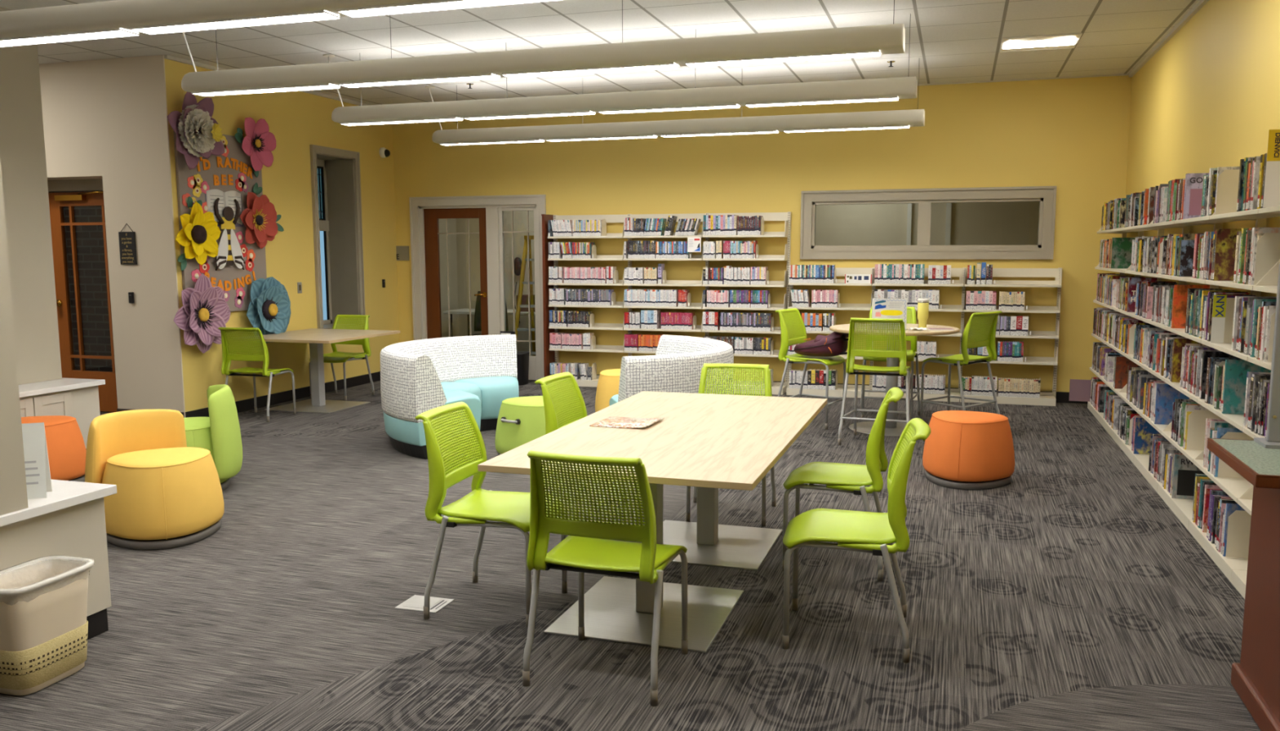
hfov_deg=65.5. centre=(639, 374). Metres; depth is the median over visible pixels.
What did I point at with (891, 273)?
volume
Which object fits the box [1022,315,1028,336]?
volume
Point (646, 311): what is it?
volume
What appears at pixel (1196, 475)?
graphic novel
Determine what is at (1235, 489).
bookcase
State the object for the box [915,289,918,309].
volume
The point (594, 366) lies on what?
bookend
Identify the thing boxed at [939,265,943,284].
volume
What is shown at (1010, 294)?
volume
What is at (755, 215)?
volume
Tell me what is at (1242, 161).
graphic novel
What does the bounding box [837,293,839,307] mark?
bookend
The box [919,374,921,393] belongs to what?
volume
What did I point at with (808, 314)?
volume
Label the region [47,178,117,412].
door
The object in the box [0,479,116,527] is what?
countertop
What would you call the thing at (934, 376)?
volume
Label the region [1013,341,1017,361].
volume
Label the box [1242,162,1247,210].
graphic novel
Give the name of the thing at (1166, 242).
graphic novel
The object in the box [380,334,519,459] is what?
curved sofa
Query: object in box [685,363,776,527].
chair
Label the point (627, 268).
volume
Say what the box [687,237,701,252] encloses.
card
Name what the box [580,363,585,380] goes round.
volume
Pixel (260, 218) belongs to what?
paper flower
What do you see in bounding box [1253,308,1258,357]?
graphic novel
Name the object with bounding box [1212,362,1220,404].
graphic novel
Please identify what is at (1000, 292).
volume
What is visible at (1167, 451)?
graphic novel
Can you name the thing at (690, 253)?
bookend
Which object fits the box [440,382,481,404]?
seat cushion
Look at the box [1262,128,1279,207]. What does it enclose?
book
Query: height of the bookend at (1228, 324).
0.235 m
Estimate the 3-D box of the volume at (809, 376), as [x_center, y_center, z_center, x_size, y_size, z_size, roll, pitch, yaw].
[1.838,0.047,10.742,0.038,0.204,0.131,2,7,17]
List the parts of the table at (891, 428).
plate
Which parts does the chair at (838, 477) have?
leg, leg, seat, under frame, rail, leg, leg, backrest, perforated panel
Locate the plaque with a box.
[118,223,137,264]
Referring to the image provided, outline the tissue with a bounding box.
[909,327,926,330]
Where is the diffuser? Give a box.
[1003,38,1076,48]
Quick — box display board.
[173,130,266,311]
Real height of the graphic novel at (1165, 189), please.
0.230 m
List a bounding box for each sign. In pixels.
[21,422,52,499]
[871,297,908,329]
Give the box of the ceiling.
[0,0,1199,105]
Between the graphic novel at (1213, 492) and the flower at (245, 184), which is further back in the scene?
the flower at (245, 184)
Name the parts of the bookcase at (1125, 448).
shelf, shelf, shelf, shelf, shelf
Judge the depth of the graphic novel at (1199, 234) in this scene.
5.65 m
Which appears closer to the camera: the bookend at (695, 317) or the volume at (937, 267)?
the volume at (937, 267)
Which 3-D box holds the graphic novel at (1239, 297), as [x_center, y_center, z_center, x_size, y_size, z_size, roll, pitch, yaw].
[2.975,-0.242,4.781,0.182,0.255,0.024,2,7,17]
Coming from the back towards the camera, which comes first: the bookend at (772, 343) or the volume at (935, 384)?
the bookend at (772, 343)
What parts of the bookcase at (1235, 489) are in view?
shelf, shelf, shelf, shelf, shelf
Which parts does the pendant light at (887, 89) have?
power cord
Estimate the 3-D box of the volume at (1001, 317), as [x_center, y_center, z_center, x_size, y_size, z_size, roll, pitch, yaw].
[3.658,-0.497,10.090,0.017,0.188,0.129,2,7,17]
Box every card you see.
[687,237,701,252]
[844,274,871,284]
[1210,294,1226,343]
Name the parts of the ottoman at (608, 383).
seat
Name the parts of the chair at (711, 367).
leg, leg, perforated panel, backrest, leg, leg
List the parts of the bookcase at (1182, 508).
shelf, shelf, shelf, shelf, shelf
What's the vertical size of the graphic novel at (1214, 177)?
0.216 m
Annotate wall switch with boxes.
[297,282,302,293]
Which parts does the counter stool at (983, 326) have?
leg, rail, seat, under frame, leg, leg, backrest, perforated panel, leg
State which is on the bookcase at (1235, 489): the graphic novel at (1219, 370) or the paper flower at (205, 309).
the graphic novel at (1219, 370)
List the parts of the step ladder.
rail, rail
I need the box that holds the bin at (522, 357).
[500,331,529,385]
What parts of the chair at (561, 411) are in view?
backrest, perforated panel, leg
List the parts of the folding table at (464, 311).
leg, leg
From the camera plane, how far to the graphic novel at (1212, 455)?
5.11 m
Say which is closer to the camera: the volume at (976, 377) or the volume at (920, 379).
the volume at (976, 377)
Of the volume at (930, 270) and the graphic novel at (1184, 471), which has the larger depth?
the volume at (930, 270)
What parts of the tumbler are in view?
lid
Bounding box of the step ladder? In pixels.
[515,235,535,355]
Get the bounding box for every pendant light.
[0,0,559,47]
[181,0,905,96]
[323,13,917,125]
[425,57,924,145]
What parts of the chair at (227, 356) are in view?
leg, backrest, perforated panel, leg, under frame, seat, leg, rail, leg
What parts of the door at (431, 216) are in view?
handle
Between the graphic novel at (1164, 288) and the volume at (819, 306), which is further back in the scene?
the volume at (819, 306)
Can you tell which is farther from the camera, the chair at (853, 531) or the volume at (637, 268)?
the volume at (637, 268)
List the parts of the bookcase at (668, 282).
shelf, shelf, shelf, shelf, shelf, shelf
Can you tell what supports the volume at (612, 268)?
on the bookcase at (609, 218)
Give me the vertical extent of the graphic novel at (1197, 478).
0.254 m
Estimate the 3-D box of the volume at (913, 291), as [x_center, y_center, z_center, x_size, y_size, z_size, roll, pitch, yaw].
[2.839,-0.782,10.320,0.032,0.196,0.128,2,7,17]
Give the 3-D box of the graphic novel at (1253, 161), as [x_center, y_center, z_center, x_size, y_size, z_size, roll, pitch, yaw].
[2.920,-0.873,4.584,0.180,0.226,0.022,2,7,17]
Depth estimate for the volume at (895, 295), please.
10.31 m
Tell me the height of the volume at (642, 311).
0.205 m
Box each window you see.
[309,144,365,329]
[498,207,537,380]
[800,186,1057,259]
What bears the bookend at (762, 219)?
on the bookcase at (768, 216)
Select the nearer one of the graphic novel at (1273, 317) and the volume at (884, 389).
the graphic novel at (1273, 317)
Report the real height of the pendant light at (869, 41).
0.600 m
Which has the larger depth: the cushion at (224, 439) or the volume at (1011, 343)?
the volume at (1011, 343)
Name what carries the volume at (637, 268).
on the bookcase at (668, 282)
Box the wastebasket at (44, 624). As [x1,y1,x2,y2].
[0,556,93,696]
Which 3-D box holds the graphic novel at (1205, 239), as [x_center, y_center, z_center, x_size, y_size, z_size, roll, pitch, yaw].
[3.153,-0.647,5.410,0.158,0.258,0.022,2,7,17]
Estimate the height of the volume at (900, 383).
0.190 m
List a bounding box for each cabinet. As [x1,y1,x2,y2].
[0,497,111,639]
[19,386,100,449]
[1206,438,1279,730]
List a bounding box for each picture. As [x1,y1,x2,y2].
[853,275,868,279]
[875,311,880,316]
[1176,470,1204,496]
[1188,188,1202,215]
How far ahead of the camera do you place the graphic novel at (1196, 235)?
5.68 m
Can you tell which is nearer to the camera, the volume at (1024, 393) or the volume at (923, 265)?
the volume at (1024, 393)
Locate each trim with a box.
[164,0,1208,106]
[408,194,546,379]
[906,203,911,245]
[945,203,951,245]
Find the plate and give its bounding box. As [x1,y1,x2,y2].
[395,245,409,260]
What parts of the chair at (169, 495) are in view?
seat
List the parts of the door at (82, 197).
knob, frame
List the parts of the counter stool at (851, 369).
leg, leg, under frame, backrest, perforated panel, seat, leg, leg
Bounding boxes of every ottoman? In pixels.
[21,415,86,482]
[494,395,546,456]
[595,368,620,412]
[922,410,1014,490]
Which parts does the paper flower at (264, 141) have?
flower, flower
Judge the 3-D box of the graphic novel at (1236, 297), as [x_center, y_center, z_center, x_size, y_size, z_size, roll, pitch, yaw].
[2.963,-0.247,4.809,0.167,0.258,0.021,2,7,17]
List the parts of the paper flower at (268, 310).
flower, flower, flower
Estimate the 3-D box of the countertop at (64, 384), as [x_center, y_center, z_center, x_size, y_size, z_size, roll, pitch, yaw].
[-4.904,0.170,6.588,1.145,0.036,2.255,2,7,17]
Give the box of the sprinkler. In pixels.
[887,60,894,66]
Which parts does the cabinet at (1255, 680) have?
panel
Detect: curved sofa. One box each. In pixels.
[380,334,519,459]
[608,334,733,406]
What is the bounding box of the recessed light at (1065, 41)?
[1000,32,1082,52]
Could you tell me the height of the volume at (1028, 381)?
0.178 m
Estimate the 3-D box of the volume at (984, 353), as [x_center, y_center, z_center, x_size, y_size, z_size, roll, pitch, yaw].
[3.525,-0.239,10.164,0.056,0.189,0.126,2,7,17]
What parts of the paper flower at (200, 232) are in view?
flower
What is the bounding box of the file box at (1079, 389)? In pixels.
[1068,379,1090,401]
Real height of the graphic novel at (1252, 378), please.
0.235 m
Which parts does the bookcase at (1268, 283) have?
shelf, shelf, shelf, shelf, shelf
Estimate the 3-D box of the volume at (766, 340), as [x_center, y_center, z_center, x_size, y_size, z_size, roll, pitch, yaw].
[1.394,-0.310,10.836,0.022,0.185,0.125,2,7,17]
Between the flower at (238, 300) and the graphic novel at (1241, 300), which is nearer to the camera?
the graphic novel at (1241, 300)
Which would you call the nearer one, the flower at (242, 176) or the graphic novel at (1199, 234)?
the graphic novel at (1199, 234)
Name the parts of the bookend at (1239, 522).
foot plate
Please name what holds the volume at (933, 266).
on the bookcase at (955, 272)
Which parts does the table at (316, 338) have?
plate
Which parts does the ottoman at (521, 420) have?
handle, seat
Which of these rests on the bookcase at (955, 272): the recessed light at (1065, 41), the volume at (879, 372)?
the volume at (879, 372)
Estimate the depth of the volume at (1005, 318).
10.02 m
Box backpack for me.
[793,332,848,356]
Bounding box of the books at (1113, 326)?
[1089,160,1257,552]
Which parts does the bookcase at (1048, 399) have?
shelf, shelf, shelf, shelf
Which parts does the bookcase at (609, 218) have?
shelf, shelf, shelf, shelf, shelf, shelf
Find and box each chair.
[84,408,224,550]
[183,384,242,490]
[217,327,296,422]
[309,314,374,400]
[415,401,567,628]
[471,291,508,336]
[522,450,688,706]
[534,372,626,542]
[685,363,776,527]
[782,387,903,582]
[782,417,930,663]
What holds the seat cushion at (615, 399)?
on the curved sofa at (677, 362)
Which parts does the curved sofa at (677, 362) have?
backrest, backrest, backrest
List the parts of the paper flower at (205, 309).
flower, flower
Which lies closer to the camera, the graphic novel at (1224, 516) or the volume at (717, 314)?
the graphic novel at (1224, 516)
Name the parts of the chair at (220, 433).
seat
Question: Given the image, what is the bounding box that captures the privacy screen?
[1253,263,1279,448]
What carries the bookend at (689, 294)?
on the bookcase at (668, 282)
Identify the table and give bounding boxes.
[232,328,399,413]
[443,308,535,337]
[477,391,827,653]
[829,324,959,436]
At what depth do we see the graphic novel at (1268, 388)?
4.27 m
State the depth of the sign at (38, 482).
3.83 m
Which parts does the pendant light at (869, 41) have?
power cord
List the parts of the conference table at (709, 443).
plate, plate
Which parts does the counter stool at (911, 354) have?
leg, leg, seat, backrest, perforated panel, leg, leg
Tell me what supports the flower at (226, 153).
on the display board
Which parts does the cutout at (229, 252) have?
arm, leg, leg, arm, leg, leg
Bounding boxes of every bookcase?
[547,214,628,387]
[622,213,706,356]
[702,211,791,395]
[786,267,873,398]
[869,267,964,402]
[958,267,1062,406]
[1087,228,1132,422]
[1099,226,1147,441]
[1115,224,1171,464]
[1133,219,1202,493]
[1157,212,1240,530]
[1188,208,1279,582]
[1231,205,1279,599]
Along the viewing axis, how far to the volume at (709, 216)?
10.81 m
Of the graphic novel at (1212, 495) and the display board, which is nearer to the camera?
the graphic novel at (1212, 495)
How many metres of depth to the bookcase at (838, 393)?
10.62 m
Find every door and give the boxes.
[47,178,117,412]
[423,208,488,338]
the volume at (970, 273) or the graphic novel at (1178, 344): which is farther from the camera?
the volume at (970, 273)
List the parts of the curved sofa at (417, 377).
backrest, backrest, backrest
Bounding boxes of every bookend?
[589,313,594,327]
[591,244,596,258]
[591,335,595,349]
[591,362,596,380]
[601,218,606,235]
[611,292,615,305]
[613,270,618,283]
[662,270,666,284]
[687,293,690,306]
[688,252,692,258]
[693,315,696,329]
[755,244,758,258]
[760,217,764,235]
[766,270,768,284]
[768,293,770,307]
[770,340,773,355]
[771,316,773,331]
[834,268,836,283]
[835,370,837,389]
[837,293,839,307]
[1128,324,1136,354]
[1128,415,1138,446]
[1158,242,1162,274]
[1186,409,1222,451]
[1212,361,1225,406]
[1215,169,1239,214]
[1217,431,1253,479]
[1223,297,1235,343]
[1225,510,1251,559]
[1253,232,1279,284]
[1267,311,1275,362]
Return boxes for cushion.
[84,408,186,484]
[206,384,242,479]
[382,390,481,446]
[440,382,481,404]
[454,376,519,419]
[608,394,618,406]
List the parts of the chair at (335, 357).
leg, leg, seat, perforated panel, backrest, leg, rail, leg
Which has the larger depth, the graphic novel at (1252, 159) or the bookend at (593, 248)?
the bookend at (593, 248)
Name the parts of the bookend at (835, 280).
plate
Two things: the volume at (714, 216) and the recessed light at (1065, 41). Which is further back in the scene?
the volume at (714, 216)
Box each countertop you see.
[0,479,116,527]
[18,377,105,397]
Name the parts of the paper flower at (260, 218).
flower, flower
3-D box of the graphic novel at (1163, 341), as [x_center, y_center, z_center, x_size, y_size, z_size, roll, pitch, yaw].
[3.458,-0.103,6.396,0.183,0.229,0.041,2,7,17]
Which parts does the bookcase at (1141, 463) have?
shelf, shelf, shelf, shelf, shelf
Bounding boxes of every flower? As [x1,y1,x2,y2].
[167,91,224,169]
[173,274,231,353]
[175,195,221,271]
[182,193,190,207]
[186,176,196,189]
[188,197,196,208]
[191,269,201,282]
[192,184,201,197]
[193,173,203,186]
[199,260,209,274]
[200,181,209,193]
[201,201,207,213]
[220,135,227,147]
[222,144,229,156]
[222,289,230,302]
[234,117,275,177]
[234,295,243,308]
[235,177,244,191]
[235,231,244,243]
[235,287,244,300]
[237,172,246,184]
[240,182,284,248]
[240,244,248,257]
[241,181,248,192]
[244,258,253,271]
[246,248,255,262]
[246,276,290,343]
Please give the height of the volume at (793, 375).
0.189 m
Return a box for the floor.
[0,380,1261,730]
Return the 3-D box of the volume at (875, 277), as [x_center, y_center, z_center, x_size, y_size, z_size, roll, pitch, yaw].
[2.466,-1.051,10.401,0.017,0.198,0.127,2,7,17]
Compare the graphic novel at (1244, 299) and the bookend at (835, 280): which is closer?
the graphic novel at (1244, 299)
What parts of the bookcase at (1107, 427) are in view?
shelf, shelf, shelf, shelf, shelf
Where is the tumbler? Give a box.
[917,293,928,328]
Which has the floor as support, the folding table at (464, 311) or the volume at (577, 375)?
the folding table at (464, 311)
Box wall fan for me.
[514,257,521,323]
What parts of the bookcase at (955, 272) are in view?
shelf, shelf, shelf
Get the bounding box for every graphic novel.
[1112,398,1126,430]
[1113,355,1115,386]
[1120,406,1132,439]
[1124,195,1130,227]
[1124,415,1129,444]
[1126,197,1130,226]
[1126,277,1156,312]
[1128,193,1133,226]
[1131,240,1134,271]
[1135,283,1138,315]
[1137,240,1142,271]
[1141,240,1146,271]
[1142,188,1148,224]
[1143,281,1146,318]
[1146,331,1150,365]
[1147,186,1155,224]
[1147,328,1168,331]
[1150,386,1153,418]
[1152,382,1167,422]
[1153,288,1157,321]
[1153,381,1164,387]
[1153,386,1156,422]
[1155,235,1167,273]
[1155,288,1159,322]
[1155,338,1160,372]
[1155,441,1160,479]
[1156,237,1164,274]
[1156,445,1159,481]
[1159,186,1168,222]
[1160,340,1165,376]
[1161,187,1168,222]
[1161,287,1168,324]
[1162,448,1165,486]
[1163,337,1186,377]
[1163,448,1182,487]
[1164,241,1167,275]
[1164,288,1168,321]
[1164,339,1170,378]
[1165,234,1173,275]
[1168,179,1173,221]
[1168,456,1172,493]
[1170,338,1199,382]
[1171,454,1204,499]
[1172,399,1176,439]
[1174,399,1195,441]
[1176,179,1181,219]
[1177,178,1182,219]
[1179,402,1199,446]
[1180,179,1185,219]
[1182,173,1208,219]
[1182,233,1197,239]
[1182,343,1206,387]
[1182,345,1190,388]
[1185,288,1222,333]
[1185,350,1189,389]
[1186,294,1191,333]
[1188,295,1194,334]
[1188,351,1194,391]
[1191,234,1197,278]
[1191,291,1198,335]
[1191,346,1210,351]
[1191,347,1217,392]
[1191,473,1208,519]
[1192,476,1210,523]
[1193,355,1197,395]
[1195,234,1199,278]
[1195,289,1235,337]
[1195,350,1221,396]
[1195,483,1199,525]
[1197,479,1214,528]
[1198,356,1201,396]
[1199,237,1204,279]
[1199,290,1239,328]
[1199,293,1208,338]
[1199,353,1203,397]
[1200,295,1208,338]
[1200,351,1238,399]
[1201,175,1208,216]
[1201,231,1206,279]
[1201,232,1204,275]
[1202,297,1207,338]
[1204,231,1208,279]
[1204,231,1210,279]
[1204,357,1210,403]
[1206,168,1217,216]
[1206,489,1223,538]
[1207,291,1245,330]
[1207,298,1213,341]
[1207,357,1242,404]
[1207,421,1229,465]
[1208,173,1217,215]
[1208,238,1213,279]
[1208,490,1228,535]
[1208,494,1229,541]
[1209,430,1217,474]
[1210,234,1216,280]
[1210,419,1226,422]
[1211,496,1230,544]
[1212,236,1216,280]
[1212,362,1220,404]
[1213,292,1248,294]
[1213,365,1222,409]
[1214,422,1236,431]
[1214,500,1219,545]
[1215,502,1219,548]
[1216,498,1237,551]
[1218,365,1223,409]
[1220,364,1225,411]
[1220,508,1225,555]
[1221,368,1224,412]
[1222,360,1271,414]
[1222,503,1244,556]
[1222,507,1226,555]
[1231,296,1275,343]
[1231,298,1239,351]
[1233,231,1241,283]
[1235,298,1239,351]
[1236,159,1244,211]
[1236,297,1242,351]
[1237,228,1248,283]
[1238,297,1252,351]
[1239,297,1276,298]
[1239,301,1247,352]
[1240,157,1248,211]
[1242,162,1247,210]
[1242,230,1247,281]
[1243,372,1271,426]
[1244,230,1252,284]
[1244,297,1276,353]
[1244,307,1252,355]
[1245,162,1250,210]
[1247,158,1254,210]
[1247,377,1253,429]
[1248,227,1279,284]
[1248,300,1253,355]
[1249,160,1254,209]
[1249,298,1276,357]
[1249,375,1259,430]
[1250,155,1260,209]
[1250,375,1259,431]
[1252,373,1271,377]
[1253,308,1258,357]
[1254,306,1262,358]
[1254,382,1262,433]
[1255,233,1264,236]
[1256,307,1262,359]
[1257,154,1264,208]
[1257,379,1269,435]
[1257,382,1262,434]
[1258,306,1263,359]
[1258,375,1270,382]
[1259,306,1267,360]
[1260,157,1264,208]
[1261,153,1266,208]
[1261,382,1269,435]
[1262,301,1275,307]
[1263,306,1275,361]
[1263,383,1269,436]
[1265,388,1269,438]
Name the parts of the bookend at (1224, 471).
foot plate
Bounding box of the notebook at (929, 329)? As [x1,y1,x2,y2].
[926,328,954,330]
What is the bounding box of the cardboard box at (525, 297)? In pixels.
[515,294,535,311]
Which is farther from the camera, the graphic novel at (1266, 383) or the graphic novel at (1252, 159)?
the graphic novel at (1252, 159)
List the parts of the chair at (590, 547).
leg, leg, backrest, perforated panel, under frame, seat, leg, rail, leg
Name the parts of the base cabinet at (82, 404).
door, door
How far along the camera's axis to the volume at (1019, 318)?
9.98 m
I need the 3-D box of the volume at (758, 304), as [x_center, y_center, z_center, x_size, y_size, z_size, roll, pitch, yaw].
[1.303,-0.820,10.805,0.020,0.188,0.132,2,7,17]
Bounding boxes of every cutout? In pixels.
[204,189,243,226]
[213,197,245,271]
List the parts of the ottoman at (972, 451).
seat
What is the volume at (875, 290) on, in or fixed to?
on the bookcase at (955, 272)
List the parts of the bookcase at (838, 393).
shelf, shelf, shelf, shelf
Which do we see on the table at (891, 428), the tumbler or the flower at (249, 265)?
the tumbler
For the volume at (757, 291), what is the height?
0.189 m
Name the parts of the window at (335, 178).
pane, sash frame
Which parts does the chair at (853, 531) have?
leg, leg, seat, under frame, rail, leg, leg, perforated panel, backrest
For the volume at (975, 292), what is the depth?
10.07 m
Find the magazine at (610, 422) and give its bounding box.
[589,416,664,428]
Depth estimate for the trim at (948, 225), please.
12.25 m
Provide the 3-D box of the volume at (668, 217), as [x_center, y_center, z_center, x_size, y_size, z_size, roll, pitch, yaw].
[0.318,-1.648,11.018,0.074,0.220,0.129,2,7,17]
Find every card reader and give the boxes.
[128,292,134,303]
[382,279,385,288]
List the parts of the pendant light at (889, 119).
power cord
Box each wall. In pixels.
[0,6,62,385]
[0,157,28,515]
[39,54,185,417]
[57,191,112,371]
[164,58,399,412]
[392,75,1132,392]
[438,218,458,337]
[456,201,1039,355]
[1124,0,1279,399]
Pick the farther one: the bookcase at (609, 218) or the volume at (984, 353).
the bookcase at (609, 218)
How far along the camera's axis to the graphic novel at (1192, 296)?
5.69 m
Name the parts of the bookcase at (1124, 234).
shelf, shelf, shelf, shelf, shelf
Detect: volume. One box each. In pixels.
[549,332,555,348]
[550,242,551,258]
[551,242,554,258]
[552,332,556,348]
[553,242,555,258]
[555,242,557,258]
[555,332,559,348]
[557,332,564,349]
[568,362,573,373]
[571,362,575,375]
[573,362,577,377]
[574,362,580,379]
[578,363,583,380]
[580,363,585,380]
[582,363,589,380]
[584,332,588,349]
[586,333,588,350]
[588,333,594,350]
[606,266,612,283]
[608,266,610,283]
[610,266,616,283]
[624,267,626,284]
[626,267,628,284]
[628,267,631,284]
[631,267,633,284]
[633,267,635,284]
[635,267,638,284]
[638,267,640,284]
[640,267,644,284]
[640,310,644,328]
[644,310,647,328]
[647,310,650,328]
[650,310,653,328]
[653,310,660,328]
[657,263,664,284]
[663,215,670,235]
[666,215,672,235]
[667,215,677,235]
[702,266,707,284]
[702,289,707,306]
[702,311,707,329]
[703,215,706,235]
[705,266,711,284]
[705,311,708,330]
[706,215,708,235]
[707,215,711,235]
[708,311,711,330]
[710,215,713,235]
[711,311,717,330]
[712,215,715,235]
[714,311,720,330]
[715,215,718,235]
[717,240,719,258]
[718,215,720,235]
[720,215,723,235]
[720,240,723,258]
[723,215,724,235]
[724,214,727,235]
[724,266,726,284]
[726,240,728,258]
[726,266,731,284]
[727,214,729,235]
[729,214,732,235]
[731,214,735,235]
[733,215,738,235]
[750,289,753,307]
[752,289,756,307]
[753,337,756,355]
[755,215,756,235]
[755,289,759,307]
[755,337,758,355]
[756,215,759,235]
[757,289,760,307]
[757,337,759,355]
[758,215,762,235]
[759,337,762,355]
[761,289,765,307]
[761,337,764,355]
[764,289,769,307]
[764,337,767,355]
[765,337,769,355]
[768,337,772,355]
[791,369,794,388]
[792,369,795,388]
[794,369,796,388]
[796,369,799,388]
[803,369,807,389]
[804,312,808,331]
[805,370,808,389]
[807,313,810,331]
[807,368,812,389]
[809,312,813,331]
[811,368,816,389]
[812,312,817,331]
[814,368,821,389]
[815,312,820,331]
[817,289,820,307]
[818,313,822,331]
[818,369,824,389]
[822,289,824,307]
[823,368,829,390]
[824,312,827,331]
[826,313,828,331]
[827,312,831,331]
[828,369,831,390]
[831,264,835,283]
[831,312,835,325]
[831,369,836,390]
[872,372,875,390]
[874,264,876,283]
[874,288,877,298]
[874,375,876,390]
[875,375,878,390]
[877,263,880,284]
[877,288,881,298]
[878,372,879,390]
[879,264,881,284]
[880,264,883,284]
[880,288,884,298]
[880,375,882,391]
[881,375,884,391]
[883,264,884,284]
[883,375,885,391]
[884,264,886,284]
[884,289,887,298]
[886,264,888,284]
[887,288,892,298]
[888,264,890,284]
[889,264,892,284]
[890,289,894,298]
[891,264,893,284]
[893,289,897,298]
[894,264,897,284]
[896,264,898,284]
[897,289,901,298]
[898,376,902,390]
[901,289,905,298]
[901,376,903,391]
[903,376,906,391]
[904,289,908,306]
[907,264,910,284]
[907,289,912,306]
[909,264,911,284]
[911,264,913,284]
[911,289,915,306]
[913,264,915,284]
[913,373,915,391]
[915,264,917,284]
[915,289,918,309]
[916,264,919,284]
[918,264,920,284]
[918,289,922,298]
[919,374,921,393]
[920,264,922,284]
[921,263,924,284]
[921,289,925,298]
[923,374,925,393]
[924,374,927,393]
[925,289,928,298]
[926,373,929,393]
[928,265,932,284]
[928,289,932,309]
[928,374,931,394]
[930,374,933,394]
[931,289,935,309]
[932,265,935,284]
[933,374,935,394]
[934,374,937,394]
[935,265,939,284]
[935,289,939,309]
[937,374,939,394]
[938,374,941,394]
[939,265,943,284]
[940,374,943,394]
[942,265,946,284]
[942,375,945,394]
[946,265,951,284]
[963,376,965,395]
[964,377,967,395]
[965,290,970,310]
[966,265,969,284]
[967,376,969,395]
[968,265,971,284]
[968,377,971,395]
[969,290,973,310]
[970,265,973,284]
[971,375,973,395]
[973,265,975,284]
[973,290,977,310]
[973,375,975,395]
[975,375,977,395]
[976,262,981,284]
[977,291,982,310]
[977,346,982,355]
[977,375,979,395]
[978,376,982,395]
[980,262,986,284]
[981,290,985,310]
[981,376,983,395]
[982,346,988,356]
[982,376,985,395]
[984,290,989,310]
[984,376,986,395]
[986,264,988,284]
[986,376,989,395]
[987,264,991,284]
[988,290,992,310]
[988,378,991,395]
[990,264,992,284]
[991,291,996,310]
[992,376,995,396]
[995,376,997,396]
[996,315,999,335]
[996,341,999,361]
[997,377,1000,396]
[998,291,1001,310]
[999,315,1002,335]
[999,341,1002,361]
[1000,291,1003,310]
[1000,377,1002,396]
[1001,315,1004,335]
[1001,341,1004,361]
[1002,291,1005,310]
[1004,315,1006,335]
[1004,341,1006,361]
[1004,377,1006,396]
[1005,315,1008,335]
[1005,340,1008,361]
[1006,291,1009,310]
[1007,377,1009,396]
[1008,291,1011,310]
[1008,316,1010,335]
[1008,341,1010,361]
[1008,377,1012,396]
[1009,315,1016,335]
[1009,341,1013,361]
[1010,291,1013,310]
[1011,377,1013,397]
[1012,341,1014,361]
[1013,291,1015,310]
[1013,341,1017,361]
[1014,291,1017,310]
[1014,378,1017,397]
[1015,315,1022,335]
[1016,291,1019,310]
[1016,341,1019,361]
[1018,292,1021,310]
[1018,341,1022,362]
[1018,377,1022,397]
[1021,341,1023,362]
[1021,378,1023,397]
[1022,291,1024,310]
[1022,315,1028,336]
[1022,378,1026,397]
[1025,378,1027,397]
[1026,378,1030,397]
[1029,378,1031,397]
[1031,378,1033,397]
[1033,378,1035,398]
[1035,378,1038,398]
[1037,378,1040,398]
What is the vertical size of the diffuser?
0.010 m
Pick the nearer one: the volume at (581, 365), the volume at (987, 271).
the volume at (987, 271)
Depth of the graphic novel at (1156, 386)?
6.62 m
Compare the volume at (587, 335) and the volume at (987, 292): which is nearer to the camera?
the volume at (987, 292)
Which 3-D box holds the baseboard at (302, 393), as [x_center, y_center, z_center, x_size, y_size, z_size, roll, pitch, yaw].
[-3.561,0.180,10.771,0.012,0.110,3.680,2,7,17]
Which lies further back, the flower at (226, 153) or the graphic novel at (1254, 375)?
the flower at (226, 153)
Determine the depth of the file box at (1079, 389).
9.84 m
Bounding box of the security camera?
[378,147,390,158]
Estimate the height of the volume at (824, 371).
0.205 m
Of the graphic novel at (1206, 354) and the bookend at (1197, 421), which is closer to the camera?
the graphic novel at (1206, 354)
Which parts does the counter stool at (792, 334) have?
leg, backrest, perforated panel, rail, leg, leg, seat, leg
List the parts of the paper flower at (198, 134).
flower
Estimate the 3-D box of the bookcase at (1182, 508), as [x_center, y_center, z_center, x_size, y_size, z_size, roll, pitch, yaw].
[3.311,-0.163,5.810,0.265,1.979,0.927,2,7,17]
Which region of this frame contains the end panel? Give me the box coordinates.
[541,213,555,377]
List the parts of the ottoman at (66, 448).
seat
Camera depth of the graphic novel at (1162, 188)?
6.67 m
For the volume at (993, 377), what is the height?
0.191 m
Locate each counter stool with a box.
[775,308,845,429]
[837,317,911,445]
[860,306,919,421]
[920,311,1002,419]
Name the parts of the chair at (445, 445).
leg, backrest, under frame, perforated panel, rail, leg, leg, seat, leg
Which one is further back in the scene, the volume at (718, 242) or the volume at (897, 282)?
the volume at (718, 242)
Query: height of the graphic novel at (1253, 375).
0.244 m
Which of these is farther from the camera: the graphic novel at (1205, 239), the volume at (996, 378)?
the volume at (996, 378)
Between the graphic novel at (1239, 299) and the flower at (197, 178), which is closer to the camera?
the graphic novel at (1239, 299)
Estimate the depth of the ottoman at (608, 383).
8.98 m
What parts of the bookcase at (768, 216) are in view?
shelf, shelf, shelf, shelf, shelf, shelf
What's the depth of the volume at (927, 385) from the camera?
10.31 m
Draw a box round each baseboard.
[116,408,184,417]
[185,371,380,417]
[596,374,1087,404]
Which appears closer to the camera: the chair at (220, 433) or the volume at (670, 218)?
the chair at (220, 433)

